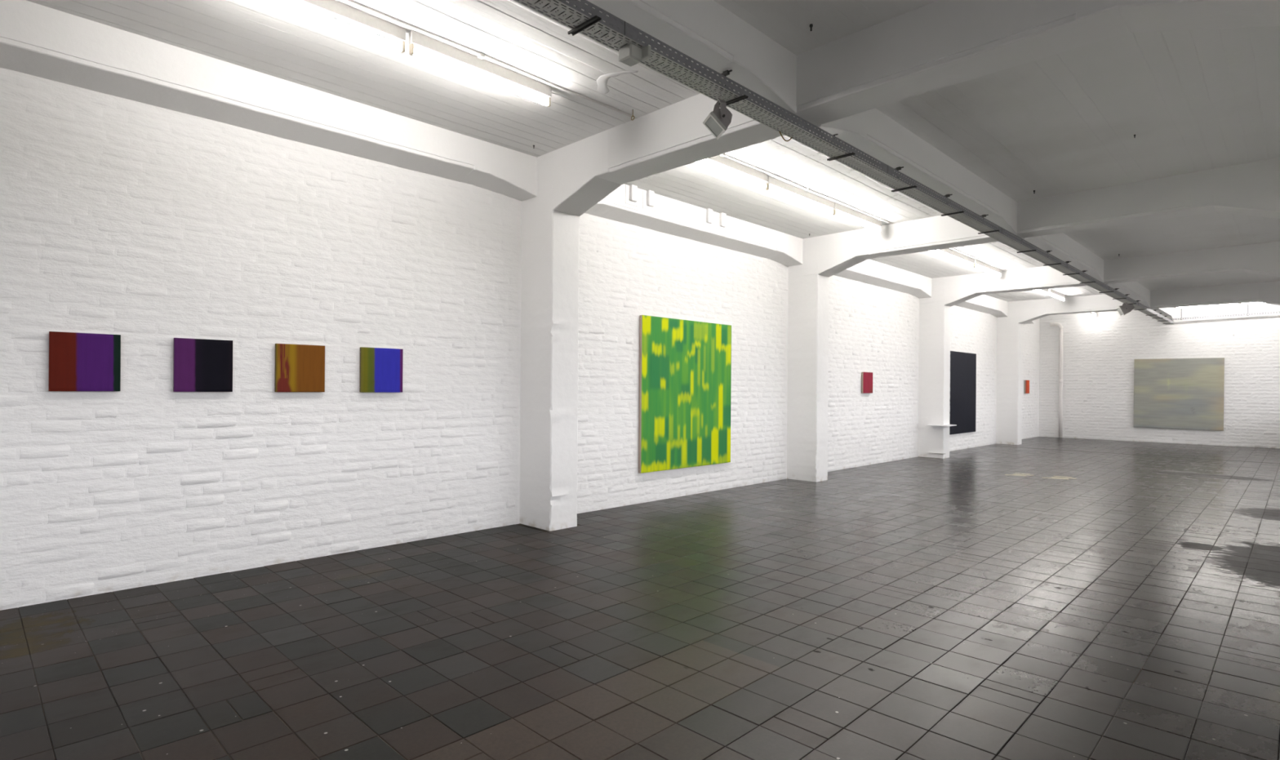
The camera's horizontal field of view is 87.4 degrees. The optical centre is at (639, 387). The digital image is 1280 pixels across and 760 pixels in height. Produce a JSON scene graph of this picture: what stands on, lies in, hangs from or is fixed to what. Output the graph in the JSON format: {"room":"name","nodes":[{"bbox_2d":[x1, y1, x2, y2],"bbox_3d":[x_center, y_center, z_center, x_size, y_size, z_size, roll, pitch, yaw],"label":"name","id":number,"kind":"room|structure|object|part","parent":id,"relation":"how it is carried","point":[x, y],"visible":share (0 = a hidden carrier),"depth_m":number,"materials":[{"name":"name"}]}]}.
{"room":"museum","nodes":[
{"label":"museum","id":0,"kind":"room"},
{"bbox_2d":[0,67,1039,610],"bbox_3d":[1.657,-0.430,9.983,0.310,4.090,30.120,0,0,45],"label":"wall","id":1,"kind":"structure","parent":0,"point":[150,226],"depth_m":5.38,"materials":[{"name":"white brick"}]},
{"bbox_2d":[48,331,120,391],"bbox_3d":[-3.634,-0.164,4.392,0.030,0.380,0.363,0,0,45],"label":"painting","id":2,"kind":"object","parent":1,"relation":"attached to","point":[78,362],"visible":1,"depth_m":4.37,"materials":[{"name":"paint"}]},
{"bbox_2d":[173,337,232,391],"bbox_3d":[-3.167,-0.158,4.864,0.030,0.381,0.365,0,0,45],"label":"painting","id":3,"kind":"object","parent":1,"relation":"attached to","point":[199,365],"visible":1,"depth_m":4.85,"materials":[{"name":"paint"}]},
{"bbox_2d":[0,0,537,200],"bbox_3d":[-2.761,-2.127,5.128,0.277,0.421,4.675,0,0,45],"label":"beam","id":4,"kind":"structure","parent":1,"relation":"attached to","point":[37,40],"depth_m":4.83,"materials":[{"name":"white paint"}]},
{"bbox_2d":[274,343,324,391],"bbox_3d":[-2.703,-0.151,5.333,0.030,0.377,0.368,0,0,45],"label":"painting","id":5,"kind":"object","parent":1,"relation":"attached to","point":[298,367],"visible":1,"depth_m":5.32,"materials":[{"name":"paint"}]},
{"bbox_2d":[359,346,403,392],"bbox_3d":[-2.237,-0.148,5.804,0.030,0.382,0.372,0,0,45],"label":"painting","id":6,"kind":"object","parent":1,"relation":"attached to","point":[380,368],"visible":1,"depth_m":5.78,"materials":[{"name":"paint"}]},
{"bbox_2d":[638,315,731,473],"bbox_3d":[0.627,0.086,8.691,0.045,1.900,1.770,0,0,45],"label":"painting","id":7,"kind":"object","parent":1,"relation":"attached to","point":[685,366],"visible":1,"depth_m":8.58,"materials":[{"name":"paint"}]},
{"bbox_2d":[584,183,803,266],"bbox_3d":[0.755,-2.101,8.682,0.278,0.422,4.675,0,0,45],"label":"beam","id":8,"kind":"structure","parent":1,"relation":"attached to","point":[671,216],"depth_m":8.53,"materials":[{"name":"white paint"}]},
{"bbox_2d":[625,184,638,207],"bbox_3d":[-0.076,-2.182,7.617,0.055,0.219,0.210,0,0,45],"label":"bracket","id":9,"kind":"object","parent":8,"relation":"attached to","point":[632,191],"visible":1,"depth_m":7.59,"materials":[{"name":"white metal"}]},
{"bbox_2d":[642,190,655,211],"bbox_3d":[0.120,-2.181,7.816,0.055,0.219,0.210,0,0,45],"label":"bracket","id":10,"kind":"object","parent":8,"relation":"attached to","point":[649,196],"visible":1,"depth_m":7.79,"materials":[{"name":"white metal"}]},
{"bbox_2d":[702,208,713,227],"bbox_3d":[0.887,-2.175,8.591,0.055,0.219,0.210,0,0,45],"label":"bracket","id":11,"kind":"object","parent":8,"relation":"attached to","point":[708,214],"visible":1,"depth_m":8.56,"materials":[{"name":"white metal"}]},
{"bbox_2d":[715,212,726,231],"bbox_3d":[1.084,-2.174,8.790,0.055,0.219,0.210,0,0,45],"label":"bracket","id":12,"kind":"object","parent":8,"relation":"attached to","point":[722,217],"visible":1,"depth_m":8.76,"materials":[{"name":"white metal"}]},
{"bbox_2d":[861,372,872,393],"bbox_3d":[4.160,-0.085,12.268,0.035,0.382,0.382,0,0,45],"label":"painting","id":13,"kind":"object","parent":1,"relation":"attached to","point":[866,377],"visible":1,"depth_m":12.23,"materials":[{"name":"paint"}]},
{"bbox_2d":[834,259,931,297],"bbox_3d":[4.272,-2.074,12.236,0.278,0.422,4.675,0,0,45],"label":"beam","id":14,"kind":"structure","parent":1,"relation":"attached to","point":[871,272],"depth_m":12.48,"materials":[{"name":"white paint"}]},
{"bbox_2d":[949,351,976,435],"bbox_3d":[7.485,0.127,15.635,0.030,1.893,1.960,0,0,45],"label":"painting","id":15,"kind":"object","parent":1,"relation":"attached to","point":[962,400],"visible":0.87,"depth_m":15.68,"materials":[{"name":"black paint"}]},
{"bbox_2d":[955,294,1008,317],"bbox_3d":[7.788,-2.048,15.791,0.276,0.422,4.675,0,0,45],"label":"beam","id":16,"kind":"structure","parent":1,"relation":"attached to","point":[998,308],"depth_m":16.40,"materials":[{"name":"white paint"}]},
{"bbox_2d":[1024,380,1029,393],"bbox_3d":[11.189,-0.014,19.378,0.030,0.382,0.390,0,0,45],"label":"painting","id":17,"kind":"object","parent":1,"relation":"attached to","point":[1026,382],"visible":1,"depth_m":19.32,"materials":[{"name":"paint"}]},
{"bbox_2d":[1023,320,1034,324],"bbox_3d":[10.390,-2.027,18.421,0.276,0.425,2.075,0,0,45],"label":"beam","id":18,"kind":"structure","parent":1,"relation":"attached to","point":[1031,322],"depth_m":19.04,"materials":[{"name":"white paint"}]},
{"bbox_2d":[0,436,1279,759],"bbox_3d":[3.935,1.557,7.715,6.760,0.251,30.120,0,0,45],"label":"floor","id":19,"kind":"structure","parent":0,"point":[957,606],"depth_m":3.83,"materials":[{"name":"tile"}]},
{"bbox_2d":[519,185,579,531],"bbox_3d":[-0.923,-0.284,6.807,0.557,3.360,0.357,0,0,45],"label":"column","id":20,"kind":"structure","parent":19,"relation":"on","point":[548,381],"depth_m":6.65,"materials":[{"name":"white paint"}]},
{"bbox_2d":[786,258,829,481],"bbox_3d":[2.590,-0.258,10.367,0.545,3.360,0.357,0,0,45],"label":"column","id":21,"kind":"structure","parent":19,"relation":"on","point":[807,386],"depth_m":10.21,"materials":[{"name":"white paint"}]},
{"bbox_2d":[918,296,951,458],"bbox_3d":[6.106,-0.231,13.925,0.540,3.360,0.351,0,0,45],"label":"column","id":22,"kind":"structure","parent":19,"relation":"on","point":[934,351],"depth_m":13.78,"materials":[{"name":"white paint"}]},
{"bbox_2d":[927,424,956,429],"bbox_3d":[6.174,0.807,13.699,0.400,0.084,0.490,0,0,45],"label":"shelf","id":23,"kind":"object","parent":22,"relation":"attached to","point":[934,426],"visible":1,"depth_m":13.64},
{"bbox_2d":[995,315,1022,444],"bbox_3d":[9.621,-0.205,17.479,0.540,3.360,0.353,0,0,45],"label":"column","id":24,"kind":"structure","parent":19,"relation":"on","point":[1009,335],"depth_m":17.34,"materials":[{"name":"white paint"}]},
{"bbox_2d":[1004,472,1033,475],"bbox_3d":[6.307,1.449,11.145,0.418,0.001,0.358,0,0,28],"label":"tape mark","id":25,"kind":"object","parent":19,"relation":"on","point":[1024,474],"visible":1,"depth_m":11.10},
{"bbox_2d":[1046,475,1076,479],"bbox_3d":[6.747,1.452,10.792,0.471,0.001,0.378,0,0,30],"label":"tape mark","id":26,"kind":"object","parent":19,"relation":"on","point":[1055,476],"visible":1,"depth_m":10.73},
{"bbox_2d":[26,0,1279,302],"bbox_3d":[3.964,-2.381,7.715,6.760,0.254,30.120,0,0,45],"label":"ceiling","id":27,"kind":"structure","parent":0,"point":[1068,122],"depth_m":5.32,"materials":[{"name":"paint"}]},
{"bbox_2d":[263,0,405,53],"bbox_3d":[-1.946,-2.229,3.882,0.044,0.149,1.220,0,0,45],"label":"lamp","id":28,"kind":"object","parent":27,"relation":"attached to","point":[333,8],"visible":1,"depth_m":4.06,"materials":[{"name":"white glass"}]},
{"bbox_2d":[408,30,551,106],"bbox_3d":[-1.087,-2.223,4.728,0.044,0.149,1.130,0,0,45],"label":"lamp","id":29,"kind":"object","parent":27,"relation":"attached to","point":[417,40],"visible":1,"depth_m":4.66,"materials":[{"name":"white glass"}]},
{"bbox_2d":[343,0,632,117],"bbox_3d":[-1.674,-2.290,4.028,0.040,0.033,4.550,0,0,45],"label":"conduit","id":30,"kind":"object","parent":27,"relation":"attached to","point":[481,55],"visible":0.98,"depth_m":4.59,"materials":[{"name":"grey metal"}]},
{"bbox_2d":[566,0,796,117],"bbox_3d":[-0.656,-2.111,3.046,0.274,0.422,4.675,0,0,45],"label":"beam","id":31,"kind":"structure","parent":27,"relation":"attached to","point":[704,31],"depth_m":4.04,"materials":[{"name":"white paint"}]},
{"bbox_2d":[696,155,768,189],"bbox_3d":[0.850,-2.208,6.687,0.044,0.149,1.440,0,0,45],"label":"lamp","id":32,"kind":"object","parent":27,"relation":"attached to","point":[723,162],"visible":0.52,"depth_m":6.80,"materials":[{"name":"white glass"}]},
{"bbox_2d":[766,176,834,214],"bbox_3d":[1.873,-2.201,7.742,0.044,0.149,1.420,0,0,45],"label":"lamp","id":33,"kind":"object","parent":27,"relation":"attached to","point":[772,182],"visible":0.94,"depth_m":7.67,"materials":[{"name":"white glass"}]},
{"bbox_2d":[720,153,893,223],"bbox_3d":[1.853,-2.264,7.594,0.040,0.033,4.580,0,0,45],"label":"conduit","id":34,"kind":"object","parent":27,"relation":"attached to","point":[722,154],"visible":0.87,"depth_m":7.54,"materials":[{"name":"grey metal"}]},
{"bbox_2d":[833,202,881,232],"bbox_3d":[2.837,-2.193,8.702,0.044,0.149,1.260,0,0,45],"label":"lamp","id":35,"kind":"object","parent":27,"relation":"attached to","point":[837,207],"visible":1,"depth_m":8.64,"materials":[{"name":"white plastic"}]},
{"bbox_2d":[521,0,1279,217],"bbox_3d":[1.101,-2.008,4.823,6.200,0.602,0.352,0,0,45],"label":"cross beam","id":36,"kind":"structure","parent":27,"relation":"attached to","point":[939,44],"depth_m":4.17,"materials":[{"name":"white paint"}]},
{"bbox_2d":[806,107,1017,235],"bbox_3d":[2.860,-2.085,6.600,0.273,0.421,4.675,0,0,45],"label":"beam","id":37,"kind":"structure","parent":27,"relation":"attached to","point":[873,132],"depth_m":6.19,"materials":[{"name":"white paint"}]},
{"bbox_2d":[513,0,1174,324],"bbox_3d":[5.380,-1.850,9.046,0.217,0.214,25.410,0,0,45],"label":"cable tray","id":38,"kind":"object","parent":37,"relation":"hanging from","point":[615,33],"visible":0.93,"depth_m":4.45,"materials":[{"name":"metal"}]},
{"bbox_3d":[-0.277,-1.792,3.328,0.217,0.013,0.036,0,0,45],"label":"support arm","id":39,"kind":"part","parent":38,"relation":"part of","materials":[{"name":"metal"}]},
{"bbox_3d":[-0.080,-1.837,3.427,0.002,0.054,0.200,0,0,45],"label":"joint plate","id":40,"kind":"part","parent":38,"relation":"part of","materials":[{"name":"metal"}]},
{"bbox_2d":[618,43,651,66],"bbox_3d":[-0.028,-1.759,3.543,0.141,0.074,0.110,0,0,45],"label":"junction box","id":41,"kind":"object","parent":38,"relation":"attached to","point":[630,55],"visible":1,"depth_m":3.53,"materials":[{"name":"grey metal"}]},
{"bbox_2d":[702,99,732,139],"bbox_3d":[0.488,-1.674,4.176,0.157,0.208,0.194,0,0,-11],"label":"floodlight","id":42,"kind":"object","parent":38,"relation":"hanging from","point":[717,121],"visible":1,"depth_m":4.12,"materials":[{"name":"grey metal"}]},
{"bbox_3d":[0.462,-1.623,4.171,0.081,0.081,0.125,0,0,-11],"label":"glass","id":43,"kind":"part","parent":42,"relation":"part of","materials":[{"name":"glass"}]},
{"bbox_3d":[0.465,-1.627,4.172,0.112,0.113,0.157,0,0,-11],"label":"frame","id":44,"kind":"part","parent":42,"relation":"part of","materials":[{"name":"grey metal"}]},
{"bbox_3d":[0.482,-1.710,4.239,0.036,0.132,0.048,0,0,-11],"label":"yoke arm","id":45,"kind":"part","parent":42,"relation":"part of","materials":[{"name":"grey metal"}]},
{"bbox_3d":[0.495,-1.773,4.177,0.036,0.004,0.090,0,0,-11],"label":"yoke plate","id":46,"kind":"part","parent":42,"relation":"part of","materials":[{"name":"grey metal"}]},
{"bbox_3d":[0.506,-1.709,4.115,0.036,0.132,0.048,0,0,-11],"label":"yoke arm","id":47,"kind":"part","parent":42,"relation":"part of","materials":[{"name":"grey metal"}]},
{"bbox_3d":[0.578,-1.785,4.192,0.217,0.013,0.036,0,0,45],"label":"support arm","id":48,"kind":"part","parent":38,"relation":"part of","materials":[{"name":"metal"}]},
{"bbox_2d":[778,130,792,142],"bbox_3d":[1.027,-1.758,4.722,0.008,0.052,0.165,0,0,45],"label":"cable loop","id":49,"kind":"object","parent":38,"relation":"hanging from","point":[780,131],"visible":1,"depth_m":4.70,"materials":[{"name":"black plastic"}]},
{"bbox_3d":[1.552,-1.778,5.176,0.217,0.013,0.036,0,0,45],"label":"support arm","id":50,"kind":"part","parent":38,"relation":"part of","materials":[{"name":"metal"}]},
{"bbox_3d":[2.361,-1.772,5.994,0.217,0.013,0.036,0,0,45],"label":"support arm","id":51,"kind":"part","parent":38,"relation":"part of","materials":[{"name":"metal"}]},
{"bbox_3d":[3.183,-1.766,6.826,0.217,0.013,0.036,0,0,45],"label":"support arm","id":52,"kind":"part","parent":38,"relation":"part of","materials":[{"name":"metal"}]},
{"bbox_3d":[3.957,-1.760,7.608,0.217,0.013,0.036,0,0,45],"label":"support arm","id":53,"kind":"part","parent":38,"relation":"part of","materials":[{"name":"metal"}]},
{"bbox_3d":[4.991,-1.752,8.653,0.217,0.013,0.036,0,0,45],"label":"support arm","id":54,"kind":"part","parent":38,"relation":"part of","materials":[{"name":"metal"}]},
{"bbox_2d":[1115,302,1134,316],"bbox_3d":[9.848,-1.579,13.591,0.275,0.267,0.324,0,0,25],"label":"floodlight","id":55,"kind":"object","parent":38,"relation":"hanging from","point":[1124,308],"visible":1,"depth_m":13.49,"materials":[{"name":"grey metal"}]},
{"bbox_3d":[9.765,-1.544,13.630,0.069,0.153,0.233,0,0,25],"label":"glass","id":56,"kind":"part","parent":55,"relation":"part of","materials":[{"name":"glass"}]},
{"bbox_3d":[9.769,-1.545,13.629,0.100,0.198,0.291,0,0,25],"label":"frame","id":57,"kind":"part","parent":55,"relation":"part of","materials":[{"name":"grey metal"}]},
{"bbox_2d":[928,248,944,256],"bbox_3d":[4.412,-2.182,10.302,0.044,0.149,1.330,0,0,45],"label":"lamp","id":58,"kind":"object","parent":27,"relation":"attached to","point":[942,251],"visible":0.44,"depth_m":10.64,"materials":[{"name":"white plastic"}]},
{"bbox_2d":[942,248,973,267],"bbox_3d":[5.361,-2.175,11.262,0.044,0.149,1.330,0,0,45],"label":"lamp","id":59,"kind":"object","parent":27,"relation":"attached to","point":[948,251],"visible":0.96,"depth_m":11.22,"materials":[{"name":"white plastic"}]},
{"bbox_2d":[951,248,1006,271],"bbox_3d":[5.369,-2.238,11.149,0.040,0.033,4.580,0,0,45],"label":"conduit","id":60,"kind":"object","parent":27,"relation":"attached to","point":[952,248],"visible":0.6,"depth_m":11.66,"materials":[{"name":"grey metal"}]},
{"bbox_2d":[973,258,1001,277],"bbox_3d":[6.349,-2.167,12.232,0.044,0.149,1.400,0,0,45],"label":"lamp","id":61,"kind":"object","parent":27,"relation":"attached to","point":[979,263],"visible":1,"depth_m":12.15,"materials":[{"name":"white plastic"}]},
{"bbox_2d":[787,157,1279,277],"bbox_3d":[4.617,-1.981,8.378,6.200,0.603,0.351,0,0,45],"label":"cross beam","id":62,"kind":"structure","parent":27,"relation":"attached to","point":[1250,188],"depth_m":7.66,"materials":[{"name":"white paint"}]},
{"bbox_2d":[1033,288,1048,295],"bbox_3d":[8.740,-2.149,14.678,0.044,0.149,1.300,0,0,45],"label":"lamp","id":63,"kind":"object","parent":27,"relation":"attached to","point":[1046,291],"visible":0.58,"depth_m":14.90,"materials":[{"name":"white plastic"}]},
{"bbox_2d":[1048,288,1065,301],"bbox_3d":[9.697,-2.142,15.588,0.044,0.149,1.300,0,0,45],"label":"lamp","id":64,"kind":"object","parent":27,"relation":"attached to","point":[1051,291],"visible":0.99,"depth_m":15.49,"materials":[{"name":"white plastic"}]},
{"bbox_2d":[1016,232,1103,282],"bbox_3d":[6.375,-2.058,10.155,0.273,0.424,4.675,0,0,45],"label":"beam","id":65,"kind":"structure","parent":27,"relation":"attached to","point":[1064,248],"depth_m":10.18,"materials":[{"name":"white paint"}]},
{"bbox_2d":[919,240,1279,306],"bbox_3d":[8.133,-1.955,11.933,6.200,0.603,0.353,0,0,45],"label":"cross beam","id":66,"kind":"structure","parent":27,"relation":"attached to","point":[1264,259],"depth_m":11.42,"materials":[{"name":"white paint"}]},
{"bbox_2d":[1106,281,1150,307],"bbox_3d":[9.892,-2.032,13.710,0.274,0.422,4.675,0,0,45],"label":"beam","id":67,"kind":"structure","parent":27,"relation":"attached to","point":[1135,291],"depth_m":14.04,"materials":[{"name":"white paint"}]},
{"bbox_2d":[1000,280,1279,324],"bbox_3d":[11.649,-1.928,15.487,6.200,0.604,0.352,0,0,45],"label":"cross beam","id":68,"kind":"structure","parent":27,"relation":"attached to","point":[1268,292],"depth_m":15.09,"materials":[{"name":"white paint"}]},
{"bbox_2d":[1146,307,1173,320],"bbox_3d":[13.057,-2.008,16.909,0.274,0.422,3.675,0,0,45],"label":"beam","id":69,"kind":"structure","parent":27,"relation":"attached to","point":[1168,312],"depth_m":17.36,"materials":[{"name":"white paint"}]},
{"bbox_2d":[1175,303,1239,308],"bbox_3d":[14.349,-2.110,16.978,1.240,0.144,0.044,0,0,45],"label":"lamp","id":70,"kind":"object","parent":27,"relation":"attached to","point":[1227,304],"visible":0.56,"depth_m":16.95,"materials":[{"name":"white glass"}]},
{"bbox_2d":[1168,304,1279,319],"bbox_3d":[15.272,-1.981,16.960,3.000,0.391,0.046,0,0,45],"label":"rail","id":71,"kind":"object","parent":27,"relation":"hanging from","point":[1247,313],"visible":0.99,"depth_m":17.18,"materials":[{"name":"metal"}]},
{"bbox_3d":[15.270,-1.837,16.958,3.000,0.098,0.030,0,0,45],"label":"rail","id":72,"kind":"part","parent":71,"relation":"part of","materials":[{"name":"metal"}]},
{"bbox_2d":[1240,302,1265,304],"bbox_3d":[15.159,-2.104,16.176,1.000,0.144,0.044,0,0,45],"label":"lamp","id":73,"kind":"object","parent":27,"relation":"attached to","point":[1253,302],"visible":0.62,"depth_m":16.38,"materials":[{"name":"white glass"}]},
{"bbox_2d":[1039,302,1279,448],"bbox_3d":[14.432,-0.334,18.312,6.760,4.090,0.308,0,0,45],"label":"wall","id":74,"kind":"structure","parent":0,"point":[1100,351],"depth_m":18.47,"materials":[{"name":"white brick"}]},
{"bbox_2d":[1049,322,1063,437],"bbox_3d":[12.430,-0.220,19.999,0.343,3.432,0.123,0,0,45],"label":"drain pipe","id":75,"kind":"object","parent":74,"relation":"attached to","point":[1060,326],"visible":1,"depth_m":19.88,"materials":[{"name":"white metal"}]},
{"bbox_2d":[1133,357,1224,431],"bbox_3d":[14.457,0.171,18.033,1.906,1.895,0.040,0,0,45],"label":"painting","id":76,"kind":"object","parent":74,"relation":"attached to","point":[1184,393],"visible":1,"depth_m":17.99,"materials":[{"name":"paint"}]}
]}

